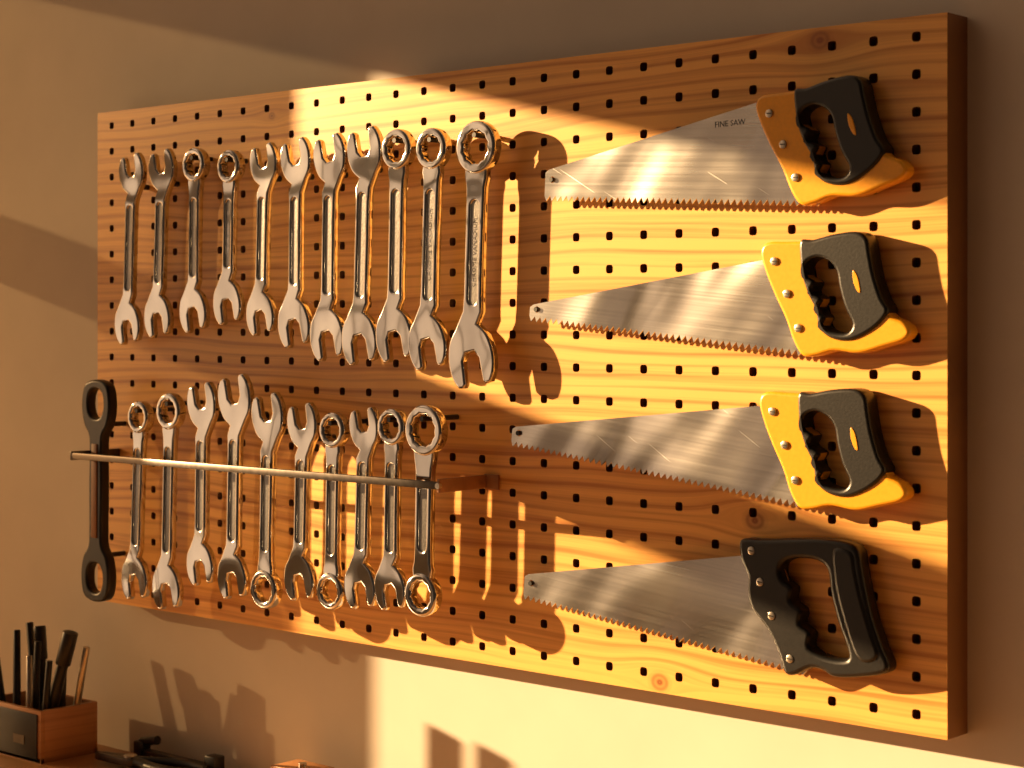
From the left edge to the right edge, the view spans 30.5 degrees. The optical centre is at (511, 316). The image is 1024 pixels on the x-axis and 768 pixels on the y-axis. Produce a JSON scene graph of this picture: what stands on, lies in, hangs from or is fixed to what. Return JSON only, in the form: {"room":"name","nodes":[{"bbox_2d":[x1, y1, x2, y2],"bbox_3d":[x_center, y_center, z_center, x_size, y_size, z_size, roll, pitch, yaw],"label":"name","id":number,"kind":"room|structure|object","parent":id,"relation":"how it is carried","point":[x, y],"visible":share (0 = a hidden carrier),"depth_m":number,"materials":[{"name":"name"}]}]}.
{"room":"woodworking shop","nodes":[
{"label":"woodworking shop","id":0,"kind":"room"},
{"bbox_2d":[0,0,1023,767],"bbox_3d":[0.552,0.225,2.139,5.300,2.750,0.120,0,0,41],"label":"wall","id":1,"kind":"structure","parent":0,"point":[251,696],"depth_m":2.79,"materials":[{"name":"paint"}]},
{"bbox_2d":[98,12,966,739],"bbox_3d":[-0.086,0.065,2.591,1.545,0.800,0.046,0,0,41],"label":"pegboard","id":2,"kind":"object","parent":1,"relation":"attached to","point":[549,512],"visible":0.59,"depth_m":2.42,"materials":[{"name":"brown wood"}]},
{"bbox_2d":[81,379,126,601],"bbox_3d":[-0.647,0.277,3.013,0.074,0.354,0.061,1,0,41],"label":"wrench","id":3,"kind":"object","parent":2,"relation":"hanging from","point":[99,429],"visible":0.98,"depth_m":2.99,"materials":[{"name":"black metal"}]},
{"bbox_2d":[115,153,149,344],"bbox_3d":[-0.597,-0.107,2.986,0.073,0.304,0.036,0,0,41],"label":"wrench","id":4,"kind":"object","parent":2,"relation":"hanging from","point":[127,311],"visible":1,"depth_m":2.97,"materials":[{"name":"silver metal"}]},
{"bbox_2d":[121,401,172,598],"bbox_3d":[-0.564,0.285,2.935,0.070,0.310,0.070,0,0,-44],"label":"wrench","id":5,"kind":"object","parent":2,"relation":"hanging from","point":[134,565],"visible":1,"depth_m":2.91,"materials":[{"name":"silver metal"}]},
{"bbox_2d":[144,148,179,337],"bbox_3d":[-0.540,-0.114,2.936,0.072,0.294,0.036,0,0,41],"label":"wrench","id":6,"kind":"object","parent":2,"relation":"hanging from","point":[157,303],"visible":1,"depth_m":2.92,"materials":[{"name":"silver metal"}]},
{"bbox_2d":[152,393,203,608],"bbox_3d":[-0.506,0.282,2.883,0.066,0.333,0.070,2,2,41],"label":"wrench","id":7,"kind":"object","parent":2,"relation":"hanging from","point":[165,573],"visible":1,"depth_m":2.86,"materials":[{"name":"silver metal"}]},
{"bbox_2d":[179,148,212,332],"bbox_3d":[-0.477,-0.117,2.878,0.064,0.284,0.040,1,1,41],"label":"wrench","id":8,"kind":"object","parent":2,"relation":"hanging from","point":[193,297],"visible":1,"depth_m":2.87,"materials":[{"name":"silver metal"}]},
{"bbox_2d":[186,382,224,585],"bbox_3d":[-0.446,0.250,2.833,0.066,0.308,0.066,1,1,41],"label":"wrench","id":9,"kind":"object","parent":2,"relation":"hanging from","point":[205,419],"visible":1,"depth_m":2.81,"materials":[{"name":"silver metal"}]},
{"bbox_2d":[213,150,247,324],"bbox_3d":[-0.417,-0.119,2.825,0.064,0.263,0.040,2,1,41],"label":"wrench","id":10,"kind":"object","parent":2,"relation":"hanging from","point":[227,288],"visible":1,"depth_m":2.81,"materials":[{"name":"silver metal"}]},
{"bbox_2d":[217,374,268,598],"bbox_3d":[-0.390,0.250,2.784,0.073,0.334,0.066,2,1,41],"label":"wrench","id":11,"kind":"object","parent":2,"relation":"hanging from","point":[237,415],"visible":1,"depth_m":2.76,"materials":[{"name":"silver metal"}]},
{"bbox_2d":[246,142,281,335],"bbox_3d":[-0.358,-0.114,2.776,0.062,0.286,0.036,2,2,41],"label":"wrench","id":12,"kind":"object","parent":2,"relation":"hanging from","point":[266,177],"visible":1,"depth_m":2.76,"materials":[{"name":"silver metal"}]},
{"bbox_2d":[250,392,288,608],"bbox_3d":[-0.336,0.265,2.735,0.069,0.314,0.068,2,1,41],"label":"wrench","id":13,"kind":"object","parent":2,"relation":"hanging from","point":[271,432],"visible":1,"depth_m":2.71,"materials":[{"name":"silver metal"}]},
{"bbox_2d":[70,448,499,492],"bbox_3d":[-0.359,0.220,2.737,0.830,0.020,0.096,0,0,41],"label":"rail","id":14,"kind":"object","parent":2,"relation":"attached to","point":[486,481],"visible":1,"depth_m":2.60,"materials":[{"name":"metal"}]},
{"bbox_2d":[278,137,313,348],"bbox_3d":[-0.304,-0.107,2.728,0.069,0.306,0.036,1,1,41],"label":"wrench","id":15,"kind":"object","parent":2,"relation":"hanging from","point":[293,308],"visible":1,"depth_m":2.71,"materials":[{"name":"silver metal"}]},
{"bbox_2d":[284,402,335,600],"bbox_3d":[-0.280,0.263,2.687,0.062,0.284,0.066,2,1,41],"label":"wrench","id":16,"kind":"object","parent":2,"relation":"hanging from","point":[305,439],"visible":1,"depth_m":2.66,"materials":[{"name":"silver metal"}]},
{"bbox_2d":[310,133,348,361],"bbox_3d":[-0.251,-0.099,2.682,0.071,0.326,0.036,2,1,41],"label":"wrench","id":17,"kind":"object","parent":2,"relation":"hanging from","point":[326,318],"visible":1,"depth_m":2.67,"materials":[{"name":"silver metal"}]},
{"bbox_2d":[317,412,367,609],"bbox_3d":[-0.233,0.271,2.643,0.052,0.276,0.070,2,1,41],"label":"wrench","id":18,"kind":"object","parent":2,"relation":"hanging from","point":[334,449],"visible":1,"depth_m":2.62,"materials":[{"name":"silver metal"}]},
{"bbox_2d":[342,126,383,364],"bbox_3d":[-0.200,-0.099,2.637,0.079,0.334,0.036,0,0,41],"label":"wrench","id":19,"kind":"object","parent":2,"relation":"hanging from","point":[358,322],"visible":1,"depth_m":2.62,"materials":[{"name":"silver metal"}]},
{"bbox_2d":[344,407,383,608],"bbox_3d":[-0.187,0.263,2.605,0.067,0.280,0.066,0,0,41],"label":"wrench","id":20,"kind":"object","parent":2,"relation":"hanging from","point":[359,570],"visible":0.98,"depth_m":2.58,"materials":[{"name":"silver metal"}]},
{"bbox_2d":[376,129,415,362],"bbox_3d":[-0.151,-0.098,2.591,0.071,0.322,0.040,2,1,41],"label":"wrench","id":21,"kind":"object","parent":2,"relation":"hanging from","point":[393,318],"visible":1,"depth_m":2.58,"materials":[{"name":"silver metal"}]},
{"bbox_2d":[374,408,425,609],"bbox_3d":[-0.145,0.262,2.566,0.059,0.276,0.070,1,1,41],"label":"wrench","id":22,"kind":"object","parent":2,"relation":"hanging from","point":[389,573],"visible":0.99,"depth_m":2.54,"materials":[{"name":"silver metal"}]},
{"bbox_2d":[409,128,451,369],"bbox_3d":[-0.105,-0.091,2.550,0.072,0.328,0.040,0,0,41],"label":"wrench","id":23,"kind":"object","parent":2,"relation":"hanging from","point":[426,325],"visible":1,"depth_m":2.54,"materials":[{"name":"silver metal"}]},
{"bbox_2d":[405,405,458,616],"bbox_3d":[-0.100,0.259,2.525,0.068,0.283,0.070,2,1,41],"label":"wrench","id":24,"kind":"object","parent":2,"relation":"hanging from","point":[425,456],"visible":0.98,"depth_m":2.50,"materials":[{"name":"silver metal"}]},
{"bbox_2d":[449,121,500,388],"bbox_3d":[-0.043,-0.082,2.496,0.086,0.355,0.040,0,0,41],"label":"wrench","id":25,"kind":"object","parent":2,"relation":"hanging from","point":[469,336],"visible":1,"depth_m":2.48,"materials":[{"name":"silver metal"}]},
{"bbox_2d":[523,537,896,677],"bbox_3d":[0.223,0.333,2.272,0.545,0.161,0.031,0,0,42],"label":"saw","id":26,"kind":"object","parent":2,"relation":"attached to","point":[748,604],"visible":1,"depth_m":2.21,"materials":[{"name":"metal"}]},
{"bbox_2d":[511,388,913,509],"bbox_3d":[0.223,0.151,2.272,0.588,0.142,0.030,0,0,42],"label":"saw","id":27,"kind":"object","parent":2,"relation":"attached to","point":[772,449],"visible":1,"depth_m":2.20,"materials":[{"name":"metal"}]},
{"bbox_2d":[529,232,917,357],"bbox_3d":[0.236,-0.025,2.260,0.561,0.143,0.030,0,0,42],"label":"saw","id":28,"kind":"object","parent":2,"relation":"attached to","point":[778,301],"visible":1,"depth_m":2.19,"materials":[{"name":"metal"}]},
{"bbox_2d":[545,75,913,205],"bbox_3d":[0.245,-0.200,2.253,0.531,0.146,0.031,0,0,43],"label":"saw","id":29,"kind":"object","parent":2,"relation":"attached to","point":[769,149],"visible":1,"depth_m":2.21,"materials":[{"name":"metal"}]},
{"bbox_3d":[-0.638,1.625,0.788,5.300,0.050,3.720,0,0,41],"label":"floor","id":30,"kind":"structure","parent":0,"visible":0},
{"bbox_2d":[0,744,133,767],"bbox_3d":[-0.316,1.154,2.364,2.900,0.892,0.640,0,0,41],"label":"workbench","id":31,"kind":"object","parent":30,"relation":"on","point":[85,761],"visible":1,"depth_m":2.98,"materials":[{"name":"brown wood"}]},
{"bbox_2d":[0,622,97,763],"bbox_3d":[-0.775,0.603,3.067,0.220,0.209,0.112,0,0,41],"label":"pencil box","id":32,"kind":"object","parent":31,"relation":"on","point":[40,724],"visible":0.99,"depth_m":3.02,"materials":[{"name":"brown wood"}]},
{"bbox_2d":[95,751,207,767],"bbox_3d":[-0.570,0.698,2.933,0.220,0.018,0.065,0,0,31],"label":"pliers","id":33,"kind":"object","parent":31,"relation":"on","point":[130,760],"visible":1,"depth_m":2.93,"materials":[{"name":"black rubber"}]},
{"bbox_2d":[134,736,224,767],"bbox_3d":[-0.526,0.688,2.956,0.204,0.041,0.022,0,0,41],"label":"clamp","id":34,"kind":"object","parent":31,"relation":"on","point":[142,747],"visible":0.85,"depth_m":2.98,"materials":[{"name":"metal"}]},
{"bbox_2d":[271,759,333,767],"bbox_3d":[-0.302,0.676,2.712,0.085,0.064,0.060,0,0,41],"label":"wooden box","id":35,"kind":"object","parent":31,"relation":"on","point":[297,763],"visible":1,"depth_m":2.72,"materials":[{"name":"brown wood"}]}
]}

